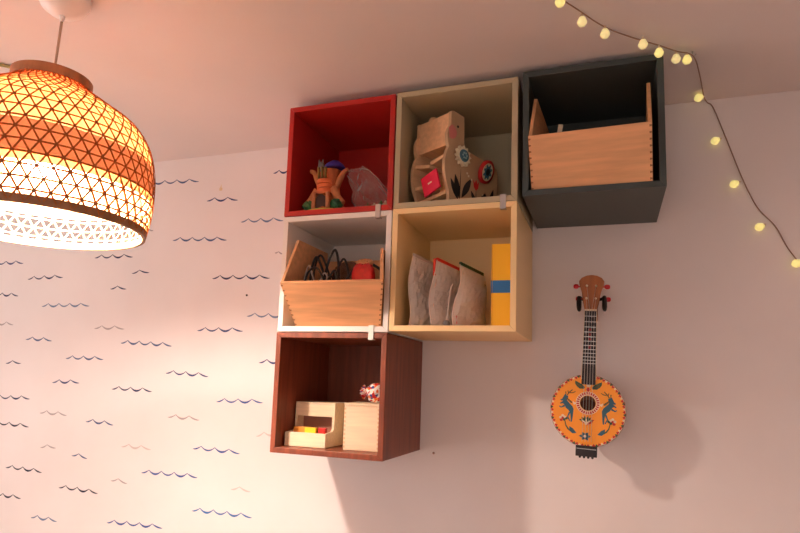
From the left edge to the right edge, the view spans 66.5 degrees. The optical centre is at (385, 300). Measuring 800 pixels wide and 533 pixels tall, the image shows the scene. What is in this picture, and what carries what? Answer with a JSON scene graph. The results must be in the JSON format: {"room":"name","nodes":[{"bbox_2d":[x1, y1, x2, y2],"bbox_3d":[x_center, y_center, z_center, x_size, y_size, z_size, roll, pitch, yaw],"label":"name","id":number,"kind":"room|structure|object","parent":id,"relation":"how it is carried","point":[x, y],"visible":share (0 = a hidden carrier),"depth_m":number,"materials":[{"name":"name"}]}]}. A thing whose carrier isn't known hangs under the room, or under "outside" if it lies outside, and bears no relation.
{"room":"children's room","nodes":[
{"label":"children's room","id":0,"kind":"room"},
{"bbox_2d":[0,90,799,532],"bbox_3d":[-0.105,0.651,2.097,5.000,2.479,0.120,-1,-8,20],"label":"wall","id":1,"kind":"structure","parent":0,"point":[698,333],"depth_m":1.96,"materials":[{"name":"paint"}]},
{"bbox_2d":[0,261,22,264],"bbox_3d":[-1.700,-0.169,2.740,0.202,0.018,0.001,0,-8,20],"label":"decal","id":2,"kind":"object","parent":1,"relation":"attached to","point":[5,261],"visible":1,"depth_m":2.73,"materials":[{"name":"blue"}]},
{"bbox_2d":[0,422,27,426],"bbox_3d":[-1.600,0.527,2.600,0.217,0.018,0.001,0,-8,20],"label":"decal","id":3,"kind":"object","parent":1,"relation":"attached to","point":[8,422],"visible":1,"depth_m":2.59,"materials":[{"name":"blue"}]},
{"bbox_2d":[0,395,27,399],"bbox_3d":[-1.604,0.416,2.618,0.211,0.018,0.001,-2,-9,20],"label":"decal","id":4,"kind":"object","parent":1,"relation":"attached to","point":[0,395],"visible":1,"depth_m":2.61,"materials":[{"name":"blue"}]},
{"bbox_2d":[6,465,41,472],"bbox_3d":[-1.506,0.702,2.540,0.205,0.018,0.001,0,-8,20],"label":"decal","id":5,"kind":"object","parent":1,"relation":"attached to","point":[12,465],"visible":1,"depth_m":2.54,"materials":[{"name":"blue"}]},
{"bbox_2d":[26,337,50,340],"bbox_3d":[-1.484,0.165,2.611,0.150,0.019,0.001,-1,-8,20],"label":"decal","id":6,"kind":"object","parent":1,"relation":"attached to","point":[31,337],"visible":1,"depth_m":2.61,"materials":[{"name":"blue paint"}]},
{"bbox_2d":[31,515,56,521],"bbox_3d":[-1.382,0.882,2.468,0.141,0.018,0.001,0,-8,20],"label":"decal","id":7,"kind":"object","parent":1,"relation":"attached to","point":[37,515],"visible":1,"depth_m":2.47,"materials":[{"name":"blue"}]},
{"bbox_2d":[28,275,62,279],"bbox_3d":[-1.476,-0.100,2.648,0.203,0.018,0.001,-2,-8,20],"label":"decal","id":8,"kind":"object","parent":1,"relation":"attached to","point":[44,275],"visible":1,"depth_m":2.64,"materials":[{"name":"blue paint"}]},
{"bbox_2d":[41,410,66,415],"bbox_3d":[-1.376,0.467,2.527,0.149,0.018,0.001,0,-8,20],"label":"decal","id":9,"kind":"object","parent":1,"relation":"attached to","point":[46,410],"visible":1,"depth_m":2.52,"materials":[{"name":"grey"}]},
{"bbox_2d":[42,303,87,306],"bbox_3d":[-1.357,0.020,2.586,0.265,0.018,0.001,-1,-8,20],"label":"decal","id":10,"kind":"object","parent":1,"relation":"attached to","point":[48,303],"visible":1,"depth_m":2.58,"materials":[{"name":"blue"}]},
{"bbox_2d":[52,380,77,383],"bbox_3d":[-1.324,0.337,2.527,0.147,0.018,0.001,-2,-9,20],"label":"decal","id":11,"kind":"object","parent":1,"relation":"attached to","point":[57,380],"visible":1,"depth_m":2.53,"materials":[{"name":"blue"}]},
{"bbox_2d":[59,485,97,493],"bbox_3d":[-1.223,0.753,2.429,0.204,0.018,0.001,1,-8,20],"label":"decal","id":12,"kind":"object","parent":1,"relation":"attached to","point":[82,491],"visible":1,"depth_m":2.42,"materials":[{"name":"blue"}]},
{"bbox_2d":[66,355,102,359],"bbox_3d":[-1.238,0.237,2.510,0.201,0.018,0.001,-1,-8,20],"label":"decal","id":13,"kind":"object","parent":1,"relation":"attached to","point":[72,355],"visible":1,"depth_m":2.50,"materials":[{"name":"blue paint"}]},
{"bbox_2d":[86,419,111,424],"bbox_3d":[-1.143,0.486,2.438,0.142,0.020,0.001,-1,-8,20],"label":"decal","id":14,"kind":"object","parent":1,"relation":"attached to","point":[92,419],"visible":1,"depth_m":2.44,"materials":[{"name":"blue paint"}]},
{"bbox_2d":[94,326,122,329],"bbox_3d":[-1.126,0.111,2.488,0.156,0.018,0.001,0,-8,20],"label":"decal","id":15,"kind":"object","parent":1,"relation":"attached to","point":[100,326],"visible":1,"depth_m":2.49,"materials":[{"name":"grey"}]},
{"bbox_2d":[96,254,130,257],"bbox_3d":[-1.127,-0.183,2.532,0.201,0.018,0.001,0,-8,20],"label":"decal","id":16,"kind":"object","parent":1,"relation":"attached to","point":[112,254],"visible":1,"depth_m":2.53,"materials":[{"name":"blue paint"}]},
{"bbox_2d":[113,386,151,391],"bbox_3d":[-1.001,0.350,2.406,0.199,0.018,0.001,0,-8,20],"label":"decal","id":17,"kind":"object","parent":1,"relation":"attached to","point":[118,386],"visible":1,"depth_m":2.40,"materials":[{"name":"blue paint"}]},
{"bbox_2d":[107,520,161,528],"bbox_3d":[-0.953,0.849,2.315,0.263,0.023,0.001,-1,-8,20],"label":"decal","id":18,"kind":"object","parent":1,"relation":"attached to","point":[113,520],"visible":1,"depth_m":2.31,"materials":[{"name":"blue"}]},
{"bbox_2d":[121,444,150,449],"bbox_3d":[-0.965,0.567,2.361,0.143,0.018,0.001,0,-8,20],"label":"decal","id":19,"kind":"object","parent":1,"relation":"attached to","point":[128,444],"visible":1,"depth_m":2.36,"materials":[{"name":"grey"}]},
{"bbox_2d":[122,340,170,346],"bbox_3d":[-0.947,0.169,2.413,0.252,0.024,0.001,-1,-8,20],"label":"decal","id":20,"kind":"object","parent":1,"relation":"attached to","point":[127,340],"visible":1,"depth_m":2.41,"materials":[{"name":"blue paint"}]},
{"bbox_2d":[142,470,196,477],"bbox_3d":[-0.813,0.652,2.293,0.257,0.018,0.001,-1,-8,20],"label":"decal","id":21,"kind":"object","parent":1,"relation":"attached to","point":[180,476],"visible":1,"depth_m":2.29,"materials":[{"name":"blue"}]},
{"bbox_2d":[156,179,198,184],"bbox_3d":[-0.868,-0.483,2.480,0.264,0.024,0.001,-1,-8,20],"label":"decal","id":22,"kind":"object","parent":1,"relation":"attached to","point":[188,179],"visible":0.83,"depth_m":2.47,"materials":[{"name":"blue paint"}]},
{"bbox_2d":[168,414,197,420],"bbox_3d":[-0.763,0.443,2.305,0.145,0.018,0.001,1,-8,20],"label":"decal","id":23,"kind":"object","parent":1,"relation":"attached to","point":[175,414],"visible":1,"depth_m":2.30,"materials":[{"name":"grey"}]},
{"bbox_2d":[166,370,207,376],"bbox_3d":[-0.757,0.279,2.327,0.197,0.022,0.001,-1,-8,20],"label":"decal","id":24,"kind":"object","parent":1,"relation":"attached to","point":[173,370],"visible":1,"depth_m":2.32,"materials":[{"name":"blue paint"}]},
{"bbox_2d":[173,237,225,241],"bbox_3d":[-0.730,-0.241,2.394,0.255,0.024,0.001,-1,-8,20],"label":"decal","id":25,"kind":"object","parent":1,"relation":"attached to","point":[180,237],"visible":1,"depth_m":2.39,"materials":[{"name":"blue paint"}]},
{"bbox_2d":[193,446,238,453],"bbox_3d":[-0.621,0.549,2.237,0.205,0.018,0.001,0,-8,20],"label":"decal","id":26,"kind":"object","parent":1,"relation":"attached to","point":[219,451],"visible":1,"depth_m":2.23,"materials":[{"name":"blue"}]},
{"bbox_2d":[197,327,241,331],"bbox_3d":[-0.625,0.111,2.304,0.203,0.018,0.001,0,-8,20],"label":"decal","id":27,"kind":"object","parent":1,"relation":"attached to","point":[205,327],"visible":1,"depth_m":2.30,"materials":[{"name":"blue"}]},
{"bbox_2d":[193,508,250,517],"bbox_3d":[-0.590,0.765,2.194,0.255,0.019,0.001,-1,-8,20],"label":"decal","id":28,"kind":"object","parent":1,"relation":"attached to","point":[205,512],"visible":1,"depth_m":2.19,"materials":[{"name":"blue"}]},
{"bbox_2d":[208,197,236,201],"bbox_3d":[-0.637,-0.396,2.383,0.144,0.020,0.001,-1,-8,20],"label":"decal","id":29,"kind":"object","parent":1,"relation":"attached to","point":[227,197],"visible":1,"depth_m":2.38,"materials":[{"name":"blue paint"}]},
{"bbox_2d":[217,398,261,403],"bbox_3d":[-0.534,0.368,2.232,0.198,0.018,0.001,-2,-9,20],"label":"decal","id":30,"kind":"object","parent":1,"relation":"attached to","point":[224,398],"visible":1,"depth_m":2.23,"materials":[{"name":"blue"}]},
{"bbox_2d":[212,275,268,279],"bbox_3d":[-0.546,-0.088,2.304,0.254,0.019,0.001,0,-8,20],"label":"decal","id":31,"kind":"object","parent":1,"relation":"attached to","point":[220,275],"visible":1,"depth_m":2.30,"materials":[{"name":"blue paint"}]},
{"bbox_2d":[242,218,282,222],"bbox_3d":[-0.467,-0.304,2.306,0.185,0.018,0.001,1,-8,20],"label":"decal","id":32,"kind":"object","parent":1,"relation":"attached to","point":[248,218],"visible":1,"depth_m":2.30,"materials":[{"name":"blue paint"}]},
{"bbox_2d":[247,313,277,317],"bbox_3d":[-0.424,0.056,2.238,0.194,0.018,0.001,1,-8,20],"label":"decal","id":33,"kind":"object","parent":1,"relation":"attached to","point":[254,313],"visible":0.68,"depth_m":2.24,"materials":[{"name":"blue paint"}]},
{"bbox_2d":[284,94,396,216],"bbox_3d":[-0.079,-0.408,1.990,0.350,0.350,0.350,-1,-8,20],"label":"box shelf","id":34,"kind":"object","parent":1,"relation":"attached to","point":[356,133],"visible":0.62,"depth_m":1.98,"materials":[{"name":"red paint"}]},
{"bbox_2d":[302,159,348,209],"bbox_3d":[-0.176,-0.353,1.902,0.147,0.178,0.114,-1,-8,20],"label":"toy treehouse","id":35,"kind":"object","parent":34,"relation":"on","point":[328,178],"visible":0.92,"depth_m":1.86,"materials":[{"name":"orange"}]},
{"bbox_2d":[352,166,386,205],"bbox_3d":[-0.040,-0.345,1.890,0.168,0.159,0.086,-1,-8,20],"label":"clear plastic bag","id":36,"kind":"object","parent":34,"relation":"on","point":[361,166],"visible":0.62,"depth_m":1.89,"materials":[{"name":"white"}]},
{"bbox_2d":[270,332,422,461],"bbox_3d":[-0.106,0.289,1.897,0.350,0.350,0.350,-1,-8,20],"label":"box shelf","id":37,"kind":"object","parent":1,"relation":"attached to","point":[309,366],"visible":0.88,"depth_m":1.86,"materials":[{"name":"brown wood"}]},
{"bbox_2d":[284,401,345,447],"bbox_3d":[-0.208,0.378,1.875,0.132,0.128,0.170,-1,-8,19],"label":"dispenser box","id":38,"kind":"object","parent":37,"relation":"on","point":[316,414],"visible":0.91,"depth_m":1.85,"materials":[{"name":"brown wood"}]},
{"bbox_2d":[293,426,305,431],"bbox_3d":[-0.251,0.405,1.836,0.052,0.049,0.016,-1,-8,19],"label":"bar","id":39,"kind":"object","parent":38,"relation":"in","point":[296,428],"visible":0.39,"depth_m":1.83,"materials":[{"name":"orange plastic"}]},
{"bbox_2d":[287,431,322,447],"bbox_3d":[-0.235,0.410,1.794,0.116,0.041,0.007,-1,-8,19],"label":"tray","id":40,"kind":"object","parent":38,"relation":"on","point":[301,439],"depth_m":1.79,"materials":[{"name":"brown wood"}]},
{"bbox_2d":[305,427,317,432],"bbox_3d":[-0.220,0.402,1.807,0.036,0.049,0.016,-1,-8,19],"label":"bar","id":41,"kind":"object","parent":38,"relation":"in","point":[307,429],"visible":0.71,"depth_m":1.80,"materials":[{"name":"yellow"}]},
{"bbox_2d":[318,428,326,433],"bbox_3d":[-0.186,0.403,1.804,0.023,0.049,0.016,-1,-8,19],"label":"bar","id":42,"kind":"object","parent":38,"relation":"in","point":[320,430],"visible":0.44,"depth_m":1.80,"materials":[{"name":"red"}]},
{"bbox_2d":[343,402,378,451],"bbox_3d":[-0.052,0.375,1.826,0.107,0.134,0.152,0,-8,13],"label":"wooden box","id":43,"kind":"object","parent":37,"relation":"on","point":[361,419],"visible":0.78,"depth_m":1.75,"materials":[{"name":"brown wood"}]},
{"bbox_2d":[360,383,379,402],"bbox_3d":[-0.037,0.277,1.826,0.080,0.060,0.058,3,-8,-4],"label":"sweets","id":44,"kind":"object","parent":43,"relation":"on","point":[372,391],"visible":0.78,"depth_m":1.81,"materials":[{"name":"plastic"}]},
{"bbox_2d":[368,325,374,339],"bbox_3d":[-0.038,0.091,1.719,0.016,0.041,0.016,-1,-8,20],"label":"clip","id":45,"kind":"object","parent":37,"relation":"attached to","point":[370,327],"visible":1,"depth_m":1.71,"materials":[{"name":"white plastic"}]},
{"bbox_2d":[278,210,422,340],"bbox_3d":[-0.091,-0.059,1.943,0.350,0.350,0.350,-1,-8,20],"label":"box shelf","id":46,"kind":"object","parent":1,"relation":"attached to","point":[357,236],"visible":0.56,"depth_m":1.86,"materials":[{"name":"white paint"}]},
{"bbox_2d":[280,240,384,325],"bbox_3d":[-0.104,-0.048,1.823,0.310,0.262,0.302,-1,-8,18],"label":"wooden bin","id":47,"kind":"object","parent":46,"relation":"on","point":[316,302],"visible":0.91,"depth_m":1.74,"materials":[{"name":"brown wood"}]},
{"bbox_2d":[304,249,349,280],"bbox_3d":[-0.179,-0.051,1.825,0.142,0.228,0.078,-1,-8,20],"label":"cable","id":48,"kind":"object","parent":47,"relation":"in","point":[324,275],"visible":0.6,"depth_m":1.83,"materials":[{"name":"black plastic"}]},
{"bbox_2d":[332,261,355,279],"bbox_3d":[-0.118,-0.020,1.905,0.167,0.208,0.089,-1,-8,20],"label":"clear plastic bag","id":49,"kind":"object","parent":47,"relation":"in","point":[343,273],"visible":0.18,"depth_m":1.90,"materials":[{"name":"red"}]},
{"bbox_2d":[345,263,379,279],"bbox_3d":[-0.072,-0.066,1.829,0.152,0.108,0.024,1,-8,6],"label":"cable","id":50,"kind":"object","parent":47,"relation":"in","point":[374,265],"visible":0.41,"depth_m":1.82,"materials":[{"name":"black plastic"}]},
{"bbox_2d":[352,259,374,279],"bbox_3d":[-0.064,-0.026,1.799,0.069,0.201,0.039,-1,-8,20],"label":"jar","id":51,"kind":"object","parent":47,"relation":"in","point":[363,269],"visible":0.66,"depth_m":1.79,"materials":[{"name":"red glass"}]},
{"bbox_2d":[375,204,381,218],"bbox_3d":[-0.019,-0.257,1.764,0.016,0.041,0.016,-1,-8,20],"label":"clip","id":52,"kind":"object","parent":46,"relation":"attached to","point":[377,206],"visible":1,"depth_m":1.76,"materials":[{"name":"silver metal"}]},
{"bbox_2d":[389,201,531,341],"bbox_3d":[0.240,-0.067,1.823,0.350,0.350,0.350,-1,-8,20],"label":"box shelf","id":53,"kind":"object","parent":1,"relation":"attached to","point":[465,233],"visible":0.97,"depth_m":1.77,"materials":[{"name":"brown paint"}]},
{"bbox_2d":[408,253,432,324],"bbox_3d":[0.120,-0.021,1.802,0.049,0.212,0.172,-4,-10,37],"label":"bag","id":54,"kind":"object","parent":53,"relation":"on","point":[420,278],"visible":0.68,"depth_m":1.76,"materials":[{"name":"beige"}]},
{"bbox_2d":[429,258,459,324],"bbox_3d":[0.183,-0.013,1.782,0.050,0.197,0.183,-3,-9,32],"label":"bag","id":55,"kind":"object","parent":53,"relation":"on","point":[445,274],"visible":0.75,"depth_m":1.74,"materials":[{"name":"beige fabric"}]},
{"bbox_2d":[443,284,452,324],"bbox_3d":[0.174,0.012,1.682,0.028,0.119,0.020,-1,-8,20],"label":"cord","id":56,"kind":"object","parent":53,"relation":"on","point":[446,322],"visible":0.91,"depth_m":1.68,"materials":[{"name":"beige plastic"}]},
{"bbox_2d":[451,262,486,324],"bbox_3d":[0.243,-0.009,1.749,0.062,0.183,0.187,-4,-10,37],"label":"bag","id":57,"kind":"object","parent":53,"relation":"on","point":[469,306],"visible":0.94,"depth_m":1.71,"materials":[{"name":"beige"}]},
{"bbox_2d":[491,244,510,325],"bbox_3d":[0.353,-0.026,1.759,0.052,0.228,0.242,-1,-8,20],"label":"file box","id":58,"kind":"object","parent":53,"relation":"on","point":[501,253],"visible":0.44,"depth_m":1.65,"materials":[{"name":"orange"}]},
{"bbox_2d":[500,194,506,209],"bbox_3d":[0.318,-0.265,1.641,0.016,0.041,0.016,-1,-8,20],"label":"clip","id":59,"kind":"object","parent":53,"relation":"attached to","point":[502,196],"visible":1,"depth_m":1.63,"materials":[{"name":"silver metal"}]},
{"bbox_2d":[393,77,532,231],"bbox_3d":[0.253,-0.414,1.869,0.350,0.350,0.350,-1,-8,20],"label":"box shelf","id":60,"kind":"object","parent":1,"relation":"attached to","point":[492,110],"visible":0.56,"depth_m":1.80,"materials":[{"name":"beige paint"}]},
{"bbox_2d":[411,110,496,201],"bbox_3d":[0.214,-0.404,1.832,0.234,0.286,0.190,8,-10,-39],"label":"toy","id":61,"kind":"object","parent":60,"relation":"on","point":[456,173],"visible":0.88,"depth_m":1.77,"materials":[{"name":"brown wood"}]},
{"bbox_2d":[460,149,468,161],"bbox_3d":[0.227,-0.415,1.745,0.037,0.037,0.004,8,-10,-39],"label":"flower","id":62,"kind":"object","parent":61,"relation":"on","point":[464,154],"depth_m":1.74,"materials":[{"name":"blue paint"}]},
{"bbox_2d":[576,296,606,320],"bbox_3d":[0.605,0.008,1.783,0.083,0.090,0.154,-1,-8,20],"label":"hanger","id":63,"kind":"object","parent":1,"relation":"attached to","point":[603,299],"visible":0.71,"depth_m":1.72,"materials":[{"name":"black metal"}]},
{"bbox_2d":[550,275,625,458],"bbox_3d":[0.573,0.184,1.728,0.202,0.513,0.060,-1,-8,19],"label":"banjo","id":64,"kind":"object","parent":63,"relation":"hanging from","point":[586,409],"visible":0.95,"depth_m":1.70,"materials":[{"name":"orange wood"}]},
{"bbox_2d":[522,54,666,228],"bbox_3d":[0.595,-0.429,1.746,0.350,0.350,0.350,-1,-8,20],"label":"box shelf","id":65,"kind":"object","parent":1,"relation":"attached to","point":[611,92],"visible":0.79,"depth_m":1.68,"materials":[{"name":"black wood"}]},
{"bbox_2d":[528,83,652,189],"bbox_3d":[0.573,-0.417,1.687,0.297,0.277,0.332,-1,-8,23],"label":"wooden bin","id":66,"kind":"object","parent":65,"relation":"on","point":[623,153],"visible":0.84,"depth_m":1.55,"materials":[{"name":"brown wood"}]},
{"bbox_2d":[557,124,562,131],"bbox_3d":[0.478,-0.395,1.720,0.045,0.209,0.008,-1,-8,20],"label":"wooden stick","id":67,"kind":"object","parent":66,"relation":"in","point":[560,126],"visible":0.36,"depth_m":1.72,"materials":[{"name":"brown wood"}]},
{"bbox_2d":[0,0,799,161],"bbox_3d":[-0.691,-0.880,0.549,5.000,0.100,3.820,-1,-8,20],"label":"ceiling","id":68,"kind":"structure","parent":0,"point":[196,78],"depth_m":1.60,"materials":[{"name":"paint"}]},
{"bbox_2d":[0,63,9,68],"bbox_3d":[-1.198,-0.681,1.751,0.356,0.010,0.054,4,-8,-14],"label":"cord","id":69,"kind":"object","parent":68,"relation":"attached to","point":[1,64],"visible":0.23,"depth_m":1.75,"materials":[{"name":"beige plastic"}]},
{"bbox_2d":[0,0,155,250],"bbox_3d":[-0.768,-0.437,1.393,0.481,0.558,0.481,9,-10,-40],"label":"pendant lamp","id":70,"kind":"object","parent":68,"relation":"hanging from","point":[67,149],"visible":1,"depth_m":1.27,"materials":[{"name":"brown wicker"}]},
{"bbox_3d":[0.791,-0.632,1.563,0.010,0.015,0.003,-1,-8,20],"label":"ceiling hook","id":71,"kind":"object","parent":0,"visible":0},
{"bbox_2d":[555,0,799,266],"bbox_3d":[0.664,-0.344,1.534,1.095,0.599,0.191,6,-9,-26],"label":"string light","id":72,"kind":"object","parent":71,"relation":"hanging from","point":[581,22],"visible":1,"depth_m":1.55,"materials":[{"name":"yellow plastic"}]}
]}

